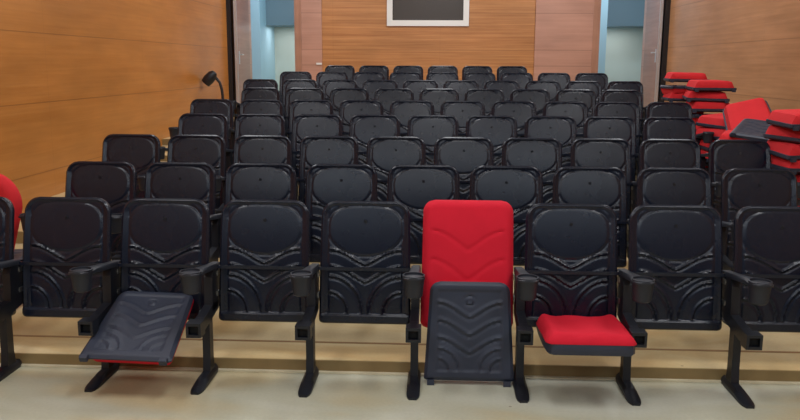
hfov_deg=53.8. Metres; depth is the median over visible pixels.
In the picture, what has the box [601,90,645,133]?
chair
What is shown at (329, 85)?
chair
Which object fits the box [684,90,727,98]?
cushion
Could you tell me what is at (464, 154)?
chair
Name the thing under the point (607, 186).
chair
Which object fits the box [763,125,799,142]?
seat pad
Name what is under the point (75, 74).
wall
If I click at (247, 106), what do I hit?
chair
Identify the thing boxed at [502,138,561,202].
chair
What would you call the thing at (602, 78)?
chair
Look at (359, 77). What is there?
chair
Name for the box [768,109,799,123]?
cushion
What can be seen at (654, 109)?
chair
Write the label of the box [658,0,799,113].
wall
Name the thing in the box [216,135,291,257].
chair
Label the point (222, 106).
chair
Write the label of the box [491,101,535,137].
chair
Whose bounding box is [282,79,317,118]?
chair
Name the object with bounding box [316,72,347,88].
chair
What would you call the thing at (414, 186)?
chair
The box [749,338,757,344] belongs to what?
socket
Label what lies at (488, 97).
chair
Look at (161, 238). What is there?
chair
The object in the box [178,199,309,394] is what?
chair
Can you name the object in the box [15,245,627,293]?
floor
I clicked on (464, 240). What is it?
cushion
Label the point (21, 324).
floor
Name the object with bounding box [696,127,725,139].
seat pad
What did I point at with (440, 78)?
chair
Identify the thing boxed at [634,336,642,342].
socket
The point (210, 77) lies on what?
gooseneck lamp
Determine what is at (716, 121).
seat pad
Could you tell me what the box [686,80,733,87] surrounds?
cushion
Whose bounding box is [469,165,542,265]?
chair
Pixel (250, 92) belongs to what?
chair
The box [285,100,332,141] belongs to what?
chair
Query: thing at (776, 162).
cushion
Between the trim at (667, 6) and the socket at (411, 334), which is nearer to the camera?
the socket at (411, 334)
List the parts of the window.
pane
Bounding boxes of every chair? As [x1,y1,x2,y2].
[0,197,15,314]
[0,197,111,380]
[18,161,136,256]
[68,198,210,391]
[102,134,160,197]
[111,162,215,260]
[137,135,225,209]
[160,113,228,159]
[168,99,233,148]
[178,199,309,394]
[210,163,295,261]
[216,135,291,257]
[226,114,284,169]
[228,99,282,149]
[232,79,277,114]
[234,87,279,129]
[279,71,311,101]
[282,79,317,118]
[283,88,323,131]
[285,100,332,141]
[290,201,411,397]
[291,114,342,181]
[296,136,358,203]
[305,164,376,262]
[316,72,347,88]
[322,79,357,100]
[325,65,354,79]
[330,88,368,115]
[339,100,383,135]
[349,114,399,163]
[353,72,384,87]
[359,65,388,79]
[363,80,397,99]
[366,136,425,200]
[374,88,413,114]
[387,165,459,263]
[389,72,421,87]
[390,100,433,136]
[393,66,422,79]
[402,200,514,399]
[403,80,437,99]
[407,115,458,164]
[419,89,458,114]
[426,72,458,88]
[428,66,457,74]
[434,137,493,199]
[440,101,484,136]
[443,80,478,100]
[462,66,491,79]
[463,72,495,88]
[464,89,503,114]
[466,115,516,165]
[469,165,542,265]
[484,80,519,100]
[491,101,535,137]
[497,66,526,79]
[500,73,532,88]
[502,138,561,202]
[510,89,549,115]
[512,203,636,402]
[524,116,575,166]
[525,81,560,100]
[538,73,569,89]
[542,101,587,138]
[552,166,628,267]
[555,89,595,116]
[566,81,601,103]
[570,138,632,218]
[575,73,607,92]
[583,116,637,185]
[594,102,640,153]
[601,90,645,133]
[607,81,646,118]
[616,205,725,405]
[627,167,711,257]
[631,139,700,211]
[636,117,707,180]
[640,102,714,165]
[708,139,799,212]
[720,168,797,324]
[721,206,799,408]
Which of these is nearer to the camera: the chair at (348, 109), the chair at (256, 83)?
the chair at (348, 109)
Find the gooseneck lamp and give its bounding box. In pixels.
[202,71,223,98]
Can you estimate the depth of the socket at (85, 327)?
3.78 m
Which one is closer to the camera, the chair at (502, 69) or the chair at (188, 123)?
the chair at (188, 123)
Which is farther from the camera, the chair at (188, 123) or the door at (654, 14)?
the door at (654, 14)
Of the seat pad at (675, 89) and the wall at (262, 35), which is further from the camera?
the wall at (262, 35)
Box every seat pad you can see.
[14,249,22,258]
[79,291,193,365]
[424,281,513,386]
[660,85,686,93]
[661,92,685,101]
[663,72,708,82]
[682,90,729,102]
[685,80,736,91]
[686,101,729,112]
[692,113,707,123]
[696,113,725,129]
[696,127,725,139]
[699,139,714,150]
[701,149,707,162]
[717,130,733,139]
[722,98,771,129]
[729,118,770,141]
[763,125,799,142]
[766,109,799,130]
[767,139,799,161]
[770,155,799,174]
[771,168,799,181]
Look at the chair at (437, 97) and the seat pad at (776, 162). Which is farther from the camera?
the chair at (437, 97)
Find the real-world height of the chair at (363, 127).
0.864 m
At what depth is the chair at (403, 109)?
8.09 m
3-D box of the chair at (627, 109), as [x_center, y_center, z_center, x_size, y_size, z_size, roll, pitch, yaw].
[2.158,-0.626,7.837,0.566,0.864,0.537,1,10,3]
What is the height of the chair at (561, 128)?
0.864 m
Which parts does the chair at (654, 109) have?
backrest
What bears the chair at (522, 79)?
on the floor
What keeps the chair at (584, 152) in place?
on the floor at (16, 246)
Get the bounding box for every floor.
[0,304,799,370]
[0,366,799,419]
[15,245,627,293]
[18,220,22,231]
[51,186,298,196]
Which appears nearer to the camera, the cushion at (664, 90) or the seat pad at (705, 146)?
the seat pad at (705, 146)
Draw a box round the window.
[387,0,468,25]
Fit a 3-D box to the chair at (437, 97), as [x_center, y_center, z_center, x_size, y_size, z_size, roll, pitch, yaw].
[0.410,-0.929,8.943,0.566,0.864,0.537,1,10,3]
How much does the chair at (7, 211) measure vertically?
0.864 m
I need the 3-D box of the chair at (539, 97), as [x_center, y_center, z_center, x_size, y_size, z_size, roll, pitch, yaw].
[1.449,-0.915,8.893,0.566,0.864,0.537,1,10,3]
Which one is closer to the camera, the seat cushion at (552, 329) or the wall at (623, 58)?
the seat cushion at (552, 329)
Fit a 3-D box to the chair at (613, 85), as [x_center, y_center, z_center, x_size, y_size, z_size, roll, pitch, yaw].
[2.847,-1.167,9.866,0.624,0.868,0.537,1,10,3]
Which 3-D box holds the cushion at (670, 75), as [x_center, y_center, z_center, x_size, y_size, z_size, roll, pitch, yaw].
[3.248,-1.534,8.996,0.402,0.070,0.470,2,11,7]
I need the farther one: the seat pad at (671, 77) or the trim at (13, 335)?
the seat pad at (671, 77)
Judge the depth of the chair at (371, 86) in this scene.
10.17 m
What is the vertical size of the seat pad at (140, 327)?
0.249 m
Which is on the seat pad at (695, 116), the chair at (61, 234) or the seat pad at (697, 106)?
the seat pad at (697, 106)
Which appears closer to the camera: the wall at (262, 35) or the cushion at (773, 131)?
the cushion at (773, 131)
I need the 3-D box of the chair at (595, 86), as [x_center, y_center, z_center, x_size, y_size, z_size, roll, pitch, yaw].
[2.299,-1.173,9.892,0.566,0.864,0.537,1,10,3]
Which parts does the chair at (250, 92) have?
backrest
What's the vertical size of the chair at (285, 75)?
0.864 m
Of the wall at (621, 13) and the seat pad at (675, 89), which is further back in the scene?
the wall at (621, 13)
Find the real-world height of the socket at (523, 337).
0.042 m
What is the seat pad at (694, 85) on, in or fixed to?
on the seat pad at (689, 95)
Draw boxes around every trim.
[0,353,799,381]
[0,363,799,384]
[13,335,799,352]
[16,232,22,243]
[162,139,169,144]
[226,0,234,113]
[294,0,301,70]
[591,0,600,72]
[658,0,670,101]
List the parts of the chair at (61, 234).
post, armrest, backrest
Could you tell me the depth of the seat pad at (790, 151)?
5.72 m
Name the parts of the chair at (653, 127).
backrest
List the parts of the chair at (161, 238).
armrest, post, backrest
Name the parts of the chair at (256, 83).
backrest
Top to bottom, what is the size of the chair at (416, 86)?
0.864 m
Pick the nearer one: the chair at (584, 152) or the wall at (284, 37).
the chair at (584, 152)
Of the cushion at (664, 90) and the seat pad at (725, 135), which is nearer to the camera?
the seat pad at (725, 135)
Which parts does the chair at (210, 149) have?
backrest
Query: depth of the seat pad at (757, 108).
7.23 m
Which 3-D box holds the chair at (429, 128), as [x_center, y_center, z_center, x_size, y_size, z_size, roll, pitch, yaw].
[0.253,-0.376,6.887,0.566,0.864,0.537,1,10,3]
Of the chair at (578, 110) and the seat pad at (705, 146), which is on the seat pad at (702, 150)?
the seat pad at (705, 146)
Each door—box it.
[233,0,250,107]
[642,0,663,106]
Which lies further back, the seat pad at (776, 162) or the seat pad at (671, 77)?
the seat pad at (671, 77)
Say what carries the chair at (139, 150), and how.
on the floor at (16, 246)
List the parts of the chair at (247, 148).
backrest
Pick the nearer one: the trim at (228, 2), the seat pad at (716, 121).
the seat pad at (716, 121)
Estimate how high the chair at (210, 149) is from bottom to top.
0.864 m
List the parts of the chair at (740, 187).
armrest, backrest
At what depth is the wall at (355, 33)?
14.15 m
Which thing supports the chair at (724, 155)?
on the floor at (16, 246)
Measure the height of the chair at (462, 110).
0.864 m
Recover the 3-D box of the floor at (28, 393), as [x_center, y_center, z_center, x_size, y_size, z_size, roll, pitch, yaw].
[0.088,1.534,0.589,7.780,0.120,7.010,1,10,3]
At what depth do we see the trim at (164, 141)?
10.31 m
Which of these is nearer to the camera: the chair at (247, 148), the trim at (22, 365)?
the trim at (22, 365)
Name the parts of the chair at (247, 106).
backrest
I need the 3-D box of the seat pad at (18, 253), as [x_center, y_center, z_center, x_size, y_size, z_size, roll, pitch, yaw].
[-2.555,0.348,4.902,0.443,0.112,0.512,-1,11,-9]
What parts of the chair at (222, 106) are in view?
backrest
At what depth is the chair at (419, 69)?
11.93 m
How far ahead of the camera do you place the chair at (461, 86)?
10.12 m
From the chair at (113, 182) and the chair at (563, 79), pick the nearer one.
the chair at (113, 182)
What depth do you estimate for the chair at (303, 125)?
7.09 m
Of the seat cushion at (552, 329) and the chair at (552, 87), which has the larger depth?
the chair at (552, 87)
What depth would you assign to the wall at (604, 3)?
15.56 m
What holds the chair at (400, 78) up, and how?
on the floor
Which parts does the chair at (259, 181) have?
armrest, backrest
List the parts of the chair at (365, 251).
armrest, post, backrest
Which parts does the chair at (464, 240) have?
armrest, post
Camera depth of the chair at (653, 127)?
6.94 m
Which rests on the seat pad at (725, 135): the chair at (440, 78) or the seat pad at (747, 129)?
the seat pad at (747, 129)
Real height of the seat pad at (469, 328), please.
0.507 m
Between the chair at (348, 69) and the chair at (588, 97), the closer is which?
the chair at (588, 97)
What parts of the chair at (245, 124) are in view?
backrest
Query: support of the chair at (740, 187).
on the floor at (21, 324)
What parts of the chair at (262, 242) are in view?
armrest, post, backrest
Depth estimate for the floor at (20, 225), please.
6.34 m
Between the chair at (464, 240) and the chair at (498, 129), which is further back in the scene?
the chair at (498, 129)
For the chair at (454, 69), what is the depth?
11.90 m
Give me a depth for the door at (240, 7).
13.69 m
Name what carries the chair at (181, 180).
on the floor at (21, 324)
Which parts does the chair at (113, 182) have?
backrest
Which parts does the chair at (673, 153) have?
backrest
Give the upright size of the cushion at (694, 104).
0.070 m
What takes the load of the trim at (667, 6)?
attached to the wall at (754, 45)
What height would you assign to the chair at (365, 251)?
0.864 m
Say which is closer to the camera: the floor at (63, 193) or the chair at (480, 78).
the floor at (63, 193)
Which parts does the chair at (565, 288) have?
post, armrest, backrest, seat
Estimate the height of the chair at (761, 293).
0.868 m
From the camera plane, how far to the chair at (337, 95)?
9.15 m
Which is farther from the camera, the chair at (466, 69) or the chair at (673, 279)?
the chair at (466, 69)
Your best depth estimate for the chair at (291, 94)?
9.17 m
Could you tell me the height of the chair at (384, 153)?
0.864 m
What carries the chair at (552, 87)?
on the floor
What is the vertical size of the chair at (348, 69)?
0.864 m
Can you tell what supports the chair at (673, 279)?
on the floor at (28, 393)
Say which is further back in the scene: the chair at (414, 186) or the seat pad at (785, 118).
the seat pad at (785, 118)
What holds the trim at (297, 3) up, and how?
attached to the wall at (355, 33)
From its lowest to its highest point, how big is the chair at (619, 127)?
0.864 m
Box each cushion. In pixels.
[0,174,22,248]
[421,200,512,327]
[536,314,636,345]
[661,88,686,93]
[663,92,683,98]
[665,72,706,78]
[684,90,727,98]
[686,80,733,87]
[686,101,729,108]
[765,125,799,137]
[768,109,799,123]
[771,155,799,167]
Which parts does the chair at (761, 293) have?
post, armrest, backrest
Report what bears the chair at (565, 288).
on the floor at (28, 393)
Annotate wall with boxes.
[0,0,236,212]
[248,0,646,82]
[250,0,274,79]
[274,27,294,89]
[598,0,607,72]
[605,28,642,82]
[607,0,644,27]
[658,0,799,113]
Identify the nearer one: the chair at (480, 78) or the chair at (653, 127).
the chair at (653, 127)
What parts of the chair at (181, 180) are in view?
armrest, backrest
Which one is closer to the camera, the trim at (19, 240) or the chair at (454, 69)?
the trim at (19, 240)
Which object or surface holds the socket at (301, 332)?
attached to the chair at (365, 251)
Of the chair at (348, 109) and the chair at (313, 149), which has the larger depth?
the chair at (348, 109)
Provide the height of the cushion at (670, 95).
0.070 m
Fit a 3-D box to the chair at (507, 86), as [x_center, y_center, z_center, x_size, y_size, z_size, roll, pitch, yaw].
[1.260,-1.187,9.942,0.566,0.864,0.537,1,10,3]
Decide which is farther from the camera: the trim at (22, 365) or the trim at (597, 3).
the trim at (597, 3)
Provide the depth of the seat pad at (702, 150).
7.71 m
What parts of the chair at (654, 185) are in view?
backrest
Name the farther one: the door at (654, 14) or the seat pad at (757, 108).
the door at (654, 14)
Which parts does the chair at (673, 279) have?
post, armrest, backrest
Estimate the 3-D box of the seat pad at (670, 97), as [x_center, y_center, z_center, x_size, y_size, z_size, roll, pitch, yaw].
[3.233,-1.293,9.005,0.442,0.121,0.512,1,10,6]
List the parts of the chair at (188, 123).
backrest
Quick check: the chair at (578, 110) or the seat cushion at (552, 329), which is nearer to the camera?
the seat cushion at (552, 329)
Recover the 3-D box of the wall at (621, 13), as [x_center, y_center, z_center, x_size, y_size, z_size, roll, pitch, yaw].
[4.497,-4.515,16.351,2.500,1.400,0.800,1,10,3]
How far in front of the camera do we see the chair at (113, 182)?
5.08 m
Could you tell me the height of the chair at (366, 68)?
0.864 m
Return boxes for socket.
[83,325,89,330]
[190,327,197,333]
[298,329,307,335]
[408,331,417,337]
[520,334,529,340]
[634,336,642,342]
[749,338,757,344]
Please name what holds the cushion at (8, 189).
on the seat pad at (18, 253)
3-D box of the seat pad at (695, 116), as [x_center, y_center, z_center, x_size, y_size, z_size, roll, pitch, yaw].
[3.302,-0.991,8.556,0.443,0.131,0.512,0,10,-2]
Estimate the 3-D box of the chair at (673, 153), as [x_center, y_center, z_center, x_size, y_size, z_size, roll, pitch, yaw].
[2.007,-0.067,5.826,0.566,0.864,0.537,1,10,3]
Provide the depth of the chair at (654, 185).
4.90 m
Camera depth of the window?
14.08 m
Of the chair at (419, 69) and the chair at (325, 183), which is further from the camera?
the chair at (419, 69)
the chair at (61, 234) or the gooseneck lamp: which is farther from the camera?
the gooseneck lamp
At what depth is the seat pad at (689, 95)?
8.30 m
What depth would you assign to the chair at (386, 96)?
9.12 m
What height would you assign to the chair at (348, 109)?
0.864 m
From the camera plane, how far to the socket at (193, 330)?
3.75 m
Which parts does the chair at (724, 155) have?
backrest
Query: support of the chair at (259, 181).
on the floor at (21, 324)
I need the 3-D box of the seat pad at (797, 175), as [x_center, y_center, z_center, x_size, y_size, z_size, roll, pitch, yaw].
[3.001,-0.245,5.880,0.442,0.129,0.513,-3,11,-17]

